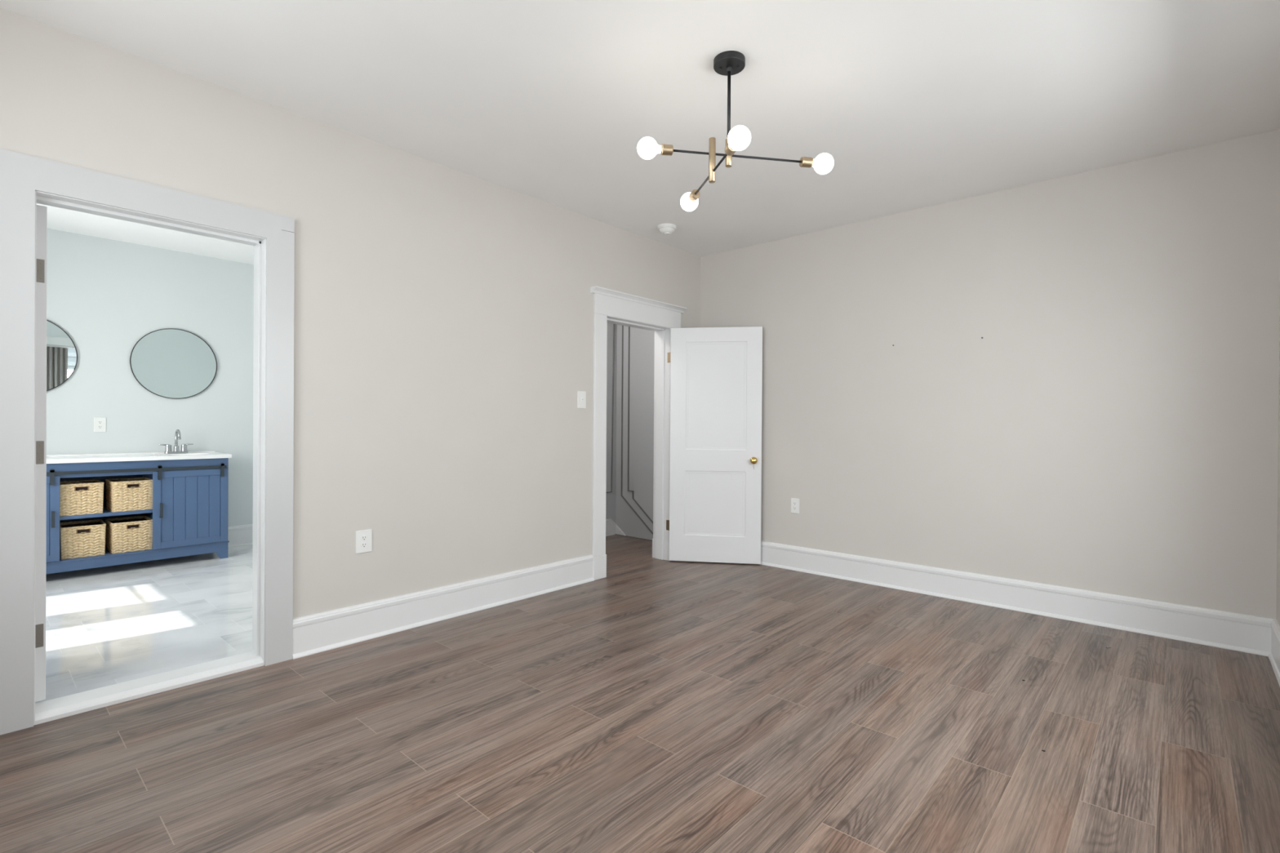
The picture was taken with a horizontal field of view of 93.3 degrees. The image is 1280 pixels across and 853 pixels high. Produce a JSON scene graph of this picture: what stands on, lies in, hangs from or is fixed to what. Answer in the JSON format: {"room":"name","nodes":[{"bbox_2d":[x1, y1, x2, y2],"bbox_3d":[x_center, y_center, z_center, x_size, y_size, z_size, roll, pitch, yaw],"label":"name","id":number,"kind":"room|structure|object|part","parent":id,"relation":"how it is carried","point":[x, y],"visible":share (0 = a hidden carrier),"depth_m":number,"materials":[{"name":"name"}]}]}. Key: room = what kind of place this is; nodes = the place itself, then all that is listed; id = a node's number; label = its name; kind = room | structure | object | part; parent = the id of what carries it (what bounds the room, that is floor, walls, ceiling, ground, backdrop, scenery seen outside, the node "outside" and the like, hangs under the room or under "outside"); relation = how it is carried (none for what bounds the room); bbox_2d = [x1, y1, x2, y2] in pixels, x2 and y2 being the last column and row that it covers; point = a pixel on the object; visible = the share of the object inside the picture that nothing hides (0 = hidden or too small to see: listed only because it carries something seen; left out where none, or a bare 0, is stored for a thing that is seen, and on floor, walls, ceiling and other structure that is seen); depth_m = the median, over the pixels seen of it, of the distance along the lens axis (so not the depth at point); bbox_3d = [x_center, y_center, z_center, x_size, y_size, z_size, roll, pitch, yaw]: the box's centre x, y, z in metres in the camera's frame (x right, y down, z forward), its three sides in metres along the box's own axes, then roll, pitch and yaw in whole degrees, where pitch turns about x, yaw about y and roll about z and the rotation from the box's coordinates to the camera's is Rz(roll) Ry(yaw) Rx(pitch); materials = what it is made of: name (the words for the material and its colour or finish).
{"room":"empty bedroom","nodes":[
{"label":"empty bedroom","id":0,"kind":"room"},
{"bbox_2d":[36,203,253,264],"bbox_3d":[-3.179,-1.622,4.174,3.350,0.120,3.350,1,0,42],"label":"ceiling","id":1,"kind":"structure","parent":0,"point":[58,219],"depth_m":4.96,"materials":[{"name":"paint"}]},
{"bbox_2d":[46,228,253,526],"bbox_3d":[-4.317,-0.216,5.355,0.140,2.716,3.200,1,0,42],"label":"wall","id":2,"kind":"structure","parent":0,"point":[106,295],"depth_m":5.25,"materials":[{"name":"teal paint"}]},
{"bbox_2d":[46,320,77,391],"bbox_3d":[-4.797,-0.563,4.696,0.016,0.627,0.627,1,0,42],"label":"round mirror","id":3,"kind":"object","parent":2,"relation":"attached to","point":[61,350],"visible":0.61,"depth_m":4.84,"materials":[{"name":"clear glass"}]},
{"bbox_2d":[93,417,106,431],"bbox_3d":[-4.502,-0.016,5.039,0.009,0.122,0.076,1,0,42],"label":"wall outlet","id":4,"kind":"object","parent":2,"relation":"attached to","point":[100,423],"visible":1,"depth_m":5.04,"materials":[{"name":"white plastic"}]},
{"bbox_2d":[129,328,217,399],"bbox_3d":[-4.159,-0.562,5.409,0.016,0.627,0.627,1,0,42],"label":"round mirror","id":5,"kind":"object","parent":2,"relation":"attached to","point":[174,363],"visible":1,"depth_m":5.39,"materials":[{"name":"clear glass"}]},
{"bbox_2d":[105,524,253,547],"bbox_3d":[-4.295,1.045,5.266,0.030,0.196,3.100,1,0,42],"label":"baseboard","id":6,"kind":"structure","parent":2,"relation":"attached to","point":[242,535],"depth_m":5.79,"materials":[{"name":"white wood"}]},
{"bbox_2d":[0,8,700,618],"bbox_3d":[-1.156,-0.206,3.771,0.075,2.750,5.050,1,0,42],"label":"wall","id":7,"kind":"structure","parent":0,"point":[443,316],"depth_m":3.44,"materials":[{"name":"beige paint"}]},
{"bbox_2d":[35,204,47,702],"bbox_3d":[-2.734,0.108,2.716,0.784,2.021,0.045,1,0,42],"label":"door","id":8,"kind":"structure","parent":7,"relation":"in","point":[42,211],"depth_m":2.47,"materials":[{"name":"white paint"}]},
{"bbox_2d":[0,148,294,735],"bbox_3d":[-2.154,0.061,2.711,0.190,2.212,1.036,1,0,42],"label":"trim","id":9,"kind":"structure","parent":7,"relation":"attached to","point":[26,181],"depth_m":2.54,"materials":[{"name":"grey paint"}]},
{"bbox_3d":[-2.398,0.097,2.312,0.022,2.139,0.115,1,0,42],"label":"casing","id":10,"kind":"part","parent":9,"relation":"part of","materials":[{"name":"grey paint"}]},
{"bbox_3d":[-2.085,-0.981,2.650,0.022,0.127,1.036,1,0,42],"label":"head casing","id":11,"kind":"part","parent":9,"relation":"part of","materials":[{"name":"grey paint"}]},
{"bbox_3d":[-1.788,0.099,2.995,0.022,2.139,0.122,1,0,42],"label":"casing","id":12,"kind":"part","parent":9,"relation":"part of","materials":[{"name":"grey paint"}]},
{"bbox_2d":[355,529,372,553],"bbox_3d":[-1.515,0.631,3.316,0.009,0.122,0.088,1,0,42],"label":"wall outlet","id":13,"kind":"object","parent":7,"relation":"attached to","point":[363,538],"visible":1,"depth_m":3.31,"materials":[{"name":"white plastic"}]},
{"bbox_2d":[360,542,367,547],"bbox_3d":[-1.513,0.650,3.315,0.003,0.027,0.034,1,0,42],"label":"receptacle","id":14,"kind":"object","parent":13,"relation":"attached to","point":[363,544],"depth_m":3.31,"materials":[{"name":"white plastic"}]},
{"bbox_2d":[360,535,367,540],"bbox_3d":[-1.513,0.611,3.314,0.003,0.027,0.034,1,0,42],"label":"receptacle","id":15,"kind":"object","parent":13,"relation":"attached to","point":[362,537],"depth_m":3.31,"materials":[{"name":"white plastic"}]},
{"bbox_2d":[292,554,594,659],"bbox_3d":[-1.125,1.072,3.741,0.030,0.196,5.050,1,0,42],"label":"baseboard","id":16,"kind":"structure","parent":7,"relation":"attached to","point":[314,633],"depth_m":3.59,"materials":[{"name":"white wood"}]},
{"bbox_2d":[577,391,586,408],"bbox_3d":[-0.431,-0.200,4.512,0.018,0.128,0.084,1,0,42],"label":"light switch","id":17,"kind":"object","parent":7,"relation":"attached to","point":[581,395],"visible":1,"depth_m":4.51,"materials":[{"name":"white plastic"}]},
{"bbox_2d":[590,285,686,580],"bbox_3d":[-0.051,0.058,5.038,0.232,2.228,1.121,1,0,42],"label":"trim","id":18,"kind":"structure","parent":7,"relation":"attached to","point":[611,306],"depth_m":4.96,"materials":[{"name":"white wood"}]},
{"bbox_3d":[-0.311,0.065,4.646,0.022,1.852,0.126,1,0,42],"label":"casing","id":19,"kind":"part","parent":18,"relation":"part of","materials":[{"name":"white wood"}]},
{"bbox_3d":[0.005,-0.936,4.987,0.024,0.153,1.054,1,0,42],"label":"head casing","id":20,"kind":"part","parent":18,"relation":"part of","materials":[{"name":"white wood"}]},
{"bbox_3d":[0.020,-1.033,4.976,0.060,0.045,1.121,1,0,42],"label":"cornice","id":21,"kind":"part","parent":18,"relation":"part of","materials":[{"name":"white wood"}]},
{"bbox_2d":[666,326,762,564],"bbox_3d":[0.633,0.158,5.186,0.820,2.013,0.133,0,0,9],"label":"door","id":22,"kind":"structure","parent":7,"relation":"in","point":[716,373],"depth_m":5.18,"materials":[{"name":"white paint"}]},
{"bbox_3d":[0.966,0.289,5.136,0.060,0.060,0.133,0,0,9],"label":"knob","id":23,"kind":"part","parent":22,"relation":"part of","materials":[{"name":"gold metal"}]},
{"bbox_2d":[605,322,617,523],"bbox_3d":[-0.988,0.087,5.819,0.150,3.350,2.030,1,0,42],"label":"wall","id":24,"kind":"structure","parent":0,"point":[611,498],"depth_m":6.46,"materials":[{"name":"grey paint"}]},
{"bbox_2d":[605,519,626,536],"bbox_3d":[-0.858,1.078,5.739,0.165,0.186,1.985,1,0,42],"label":"baseboard","id":25,"kind":"structure","parent":24,"relation":"attached to","point":[611,528],"depth_m":6.46,"materials":[{"name":"white wood"}]},
{"bbox_2d":[615,324,654,540],"bbox_3d":[0.148,0.093,6.246,1.275,3.350,0.120,1,0,42],"label":"wall","id":26,"kind":"structure","parent":0,"point":[642,340],"depth_m":6.33,"materials":[{"name":"grey paint"}]},
{"bbox_2d":[605,324,653,534],"bbox_3d":[-0.254,-0.047,6.036,0.654,2.474,0.730,1,0,42],"label":"trim","id":27,"kind":"structure","parent":26,"relation":"attached to","point":[623,497],"depth_m":6.46,"materials":[{"name":"grey wood"}]},
{"bbox_3d":[-0.506,-0.290,6.232,0.013,1.993,0.686,1,0,42],"label":"panel moulding","id":28,"kind":"part","parent":27,"relation":"part of","materials":[{"name":"grey wood"}]},
{"bbox_3d":[0.016,-0.046,6.275,0.569,2.474,0.013,1,0,42],"label":"panel moulding","id":29,"kind":"part","parent":27,"relation":"part of","materials":[{"name":"grey paint"}]},
{"bbox_3d":[0.052,-0.075,6.243,0.474,2.314,0.013,1,0,42],"label":"panel moulding","id":30,"kind":"part","parent":27,"relation":"part of","materials":[{"name":"grey paint"}]},
{"bbox_2d":[614,533,652,541],"bbox_3d":[0.122,1.165,6.172,1.050,0.006,0.022,1,0,42],"label":"trim","id":31,"kind":"structure","parent":26,"relation":"attached to","point":[615,534],"depth_m":6.32,"materials":[{"name":"grey wood"}]},
{"bbox_2d":[0,534,1279,852],"bbox_3d":[-0.981,1.231,3.611,7.420,0.120,5.450,1,0,42],"label":"floor","id":32,"kind":"structure","parent":0,"point":[652,704],"depth_m":2.35,"materials":[{"name":"brown wood"}]},
{"bbox_2d":[45,450,231,573],"bbox_3d":[-4.307,0.686,4.844,0.559,0.917,1.633,1,0,42],"label":"bathroom vanity","id":33,"kind":"object","parent":32,"relation":"on","point":[188,514],"visible":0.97,"depth_m":4.96,"materials":[{"name":"blue paint"}]},
{"bbox_3d":[-4.479,0.680,4.286,0.012,0.528,0.422,1,0,42],"label":"beadboard panel","id":34,"kind":"part","parent":33,"relation":"part of","materials":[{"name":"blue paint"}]},
{"bbox_3d":[-4.477,0.680,4.284,0.018,0.632,0.526,1,0,42],"label":"barn door","id":35,"kind":"part","parent":33,"relation":"part of","materials":[{"name":"blue paint"}]},
{"bbox_3d":[-4.311,0.683,4.439,0.024,0.118,0.018,1,0,42],"label":"handle","id":36,"kind":"part","parent":33,"relation":"part of","materials":[{"name":"grey metal"}]},
{"bbox_2d":[59,480,104,516],"bbox_3d":[-4.372,0.552,4.703,0.345,0.241,0.266,1,0,40],"label":"woven basket","id":37,"kind":"object","parent":33,"relation":"on","point":[81,497],"visible":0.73,"depth_m":4.60,"materials":[{"name":"wicker"}]},
{"bbox_2d":[59,519,106,559],"bbox_3d":[-4.367,0.878,4.727,0.345,0.241,0.266,1,0,44],"label":"woven basket","id":38,"kind":"object","parent":33,"relation":"on","point":[79,539],"visible":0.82,"depth_m":4.62,"materials":[{"name":"wicker"}]},
{"bbox_2d":[59,506,152,519],"bbox_3d":[-4.321,0.683,4.862,0.491,0.026,0.568,1,0,42],"label":"shelf","id":39,"kind":"object","parent":33,"relation":"attached to","point":[106,513],"depth_m":4.71,"materials":[{"name":"blue paint"}]},
{"bbox_2d":[105,515,152,553],"bbox_3d":[-4.172,0.878,4.937,0.345,0.241,0.266,1,0,42],"label":"woven basket","id":40,"kind":"object","parent":33,"relation":"on","point":[128,534],"visible":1,"depth_m":4.84,"materials":[{"name":"wicker"}]},
{"bbox_2d":[105,477,152,511],"bbox_3d":[-4.166,0.552,4.932,0.345,0.241,0.266,1,0,42],"label":"woven basket","id":41,"kind":"object","parent":33,"relation":"on","point":[132,494],"visible":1,"depth_m":4.83,"materials":[{"name":"wicker"}]},
{"bbox_3d":[-4.120,0.346,4.675,0.028,0.024,1.560,1,0,42],"label":"sliding rail","id":42,"kind":"part","parent":33,"relation":"part of","materials":[{"name":"grey metal"}]},
{"bbox_2d":[46,450,231,463],"bbox_3d":[-4.312,0.294,4.849,0.540,0.134,1.633,1,0,42],"label":"countertop","id":43,"kind":"structure","parent":33,"relation":"on","point":[105,457],"depth_m":4.91,"materials":[{"name":"white stone"}]},
{"bbox_2d":[159,429,193,453],"bbox_3d":[-4.091,0.132,5.333,0.180,0.215,0.179,0,0,-3],"label":"sink faucet","id":44,"kind":"object","parent":43,"relation":"on","point":[177,435],"visible":1,"depth_m":5.32,"materials":[{"name":"silver metal"}]},
{"bbox_3d":[-4.096,0.229,5.338,0.052,0.020,0.168,1,0,42],"label":"plate","id":45,"kind":"part","parent":44,"relation":"part of","materials":[{"name":"silver metal"}]},
{"bbox_3d":[-4.056,0.123,5.303,0.148,0.198,0.044,1,0,42],"label":"spout","id":46,"kind":"part","parent":44,"relation":"part of","materials":[{"name":"silver metal"}]},
{"bbox_3d":[-3.889,0.684,4.911,0.024,0.118,0.018,1,0,42],"label":"handle","id":47,"kind":"part","parent":33,"relation":"part of","materials":[{"name":"grey metal"}]},
{"bbox_3d":[-3.768,0.681,5.077,0.018,0.632,0.514,1,0,42],"label":"barn door","id":48,"kind":"part","parent":33,"relation":"part of","materials":[{"name":"blue paint"}]},
{"bbox_3d":[-3.770,0.681,5.080,0.012,0.528,0.410,1,0,42],"label":"beadboard panel","id":49,"kind":"part","parent":33,"relation":"part of","materials":[{"name":"blue paint"}]},
{"bbox_2d":[0,0,1279,257],"bbox_3d":[0.315,-1.626,2.459,3.995,0.120,5.450,1,0,42],"label":"ceiling","id":50,"kind":"structure","parent":0,"point":[915,104],"depth_m":2.76,"materials":[{"name":"white paint"}]},
{"bbox_2d":[657,223,676,235],"bbox_3d":[0.212,-1.543,4.762,0.152,0.065,0.152,1,0,42],"label":"smoke detector","id":51,"kind":"object","parent":50,"relation":"attached to","point":[664,228],"visible":1,"depth_m":4.72,"materials":[{"name":"white plastic"}]},
{"bbox_3d":[0.212,-1.564,4.762,0.152,0.024,0.152,1,0,42],"label":"plate","id":52,"kind":"part","parent":51,"relation":"part of","materials":[{"name":"white plastic"}]},
{"bbox_2d":[636,50,834,211],"bbox_3d":[0.384,-1.304,2.641,0.681,0.524,0.711,1,0,42],"label":"chandelier","id":53,"kind":"object","parent":50,"relation":"hanging from","point":[728,63],"visible":1,"depth_m":2.57,"materials":[{"name":"black metal"}]},
{"bbox_3d":[0.037,-1.168,2.540,0.092,0.087,0.100,1,0,42],"label":"bulb","id":54,"kind":"part","parent":53,"relation":"part of","materials":[{"name":"white glass"}]},
{"bbox_2d":[659,143,673,155],"bbox_3d":[0.112,-1.168,2.551,0.052,0.043,0.043,0,0,-10],"label":"socket","id":55,"kind":"object","parent":53,"relation":"attached to","point":[664,149],"depth_m":2.53,"materials":[{"name":"gold metal"}]},
{"bbox_3d":[0.243,-1.088,2.922,0.100,0.087,0.091,1,0,42],"label":"bulb","id":56,"kind":"part","parent":53,"relation":"part of","materials":[{"name":"white glass"}]},
{"bbox_2d":[688,189,700,201],"bbox_3d":[0.256,-1.088,2.847,0.043,0.043,0.052,0,0,-12],"label":"socket","id":57,"kind":"object","parent":53,"relation":"attached to","point":[693,196],"depth_m":2.83,"materials":[{"name":"gold metal"}]},
{"bbox_3d":[0.306,-1.087,2.601,0.010,0.009,0.468,0,0,-12],"label":"arm","id":58,"kind":"part","parent":53,"relation":"part of","materials":[{"name":"black metal"}]},
{"bbox_3d":[0.381,-1.371,2.585,0.014,0.310,0.014,1,0,42],"label":"stem","id":59,"kind":"part","parent":53,"relation":"part of","materials":[{"name":"black metal"}]},
{"bbox_2d":[724,143,736,155],"bbox_3d":[0.357,-1.085,2.354,0.043,0.043,0.052,0,0,-12],"label":"socket","id":60,"kind":"object","parent":53,"relation":"attached to","point":[729,151],"depth_m":2.35,"materials":[{"name":"gold metal"}]},
{"bbox_3d":[0.422,-1.166,2.607,0.594,0.009,0.010,0,0,-10],"label":"arm","id":61,"kind":"part","parent":53,"relation":"part of","materials":[{"name":"black metal"}]},
{"bbox_3d":[0.370,-1.085,2.280,0.100,0.087,0.091,1,0,42],"label":"bulb","id":62,"kind":"part","parent":53,"relation":"part of","materials":[{"name":"white glass"}]},
{"bbox_2d":[799,156,813,168],"bbox_3d":[0.733,-1.164,2.662,0.052,0.043,0.043,0,0,-10],"label":"socket","id":63,"kind":"object","parent":53,"relation":"attached to","point":[805,162],"depth_m":2.65,"materials":[{"name":"gold metal"}]},
{"bbox_3d":[0.807,-1.164,2.673,0.092,0.087,0.100,1,0,42],"label":"bulb","id":64,"kind":"part","parent":53,"relation":"part of","materials":[{"name":"white glass"}]},
{"bbox_2d":[700,128,1279,618],"bbox_3d":[1.953,-0.188,4.459,3.795,2.750,0.120,1,0,42],"label":"wall","id":65,"kind":"structure","parent":0,"point":[1111,427],"depth_m":3.83,"materials":[{"name":"beige paint"}]},
{"bbox_2d":[791,497,799,513],"bbox_3d":[1.277,0.653,4.976,0.076,0.122,0.009,1,0,42],"label":"wall outlet","id":66,"kind":"object","parent":65,"relation":"attached to","point":[794,502],"visible":1,"depth_m":4.97,"materials":[{"name":"white plastic"}]},
{"bbox_2d":[760,541,1275,656],"bbox_3d":[1.923,1.089,4.383,3.720,0.196,0.030,1,0,42],"label":"baseboard","id":67,"kind":"structure","parent":65,"relation":"attached to","point":[1247,633],"depth_m":3.81,"materials":[{"name":"white wood"}]},
{"bbox_2d":[1275,300,1279,626],"bbox_3d":[1.738,-0.177,1.265,0.140,2.750,5.170,1,0,42],"label":"wall","id":68,"kind":"structure","parent":0,"point":[1277,607],"depth_m":3.12,"materials":[{"name":"beige paint"}]},
{"bbox_2d":[1267,618,1279,686],"bbox_3d":[1.626,1.099,1.282,0.030,0.196,5.050,1,0,42],"label":"baseboard","id":69,"kind":"structure","parent":68,"relation":"attached to","point":[1274,656],"depth_m":3.01,"materials":[{"name":"white wood"}]}
]}

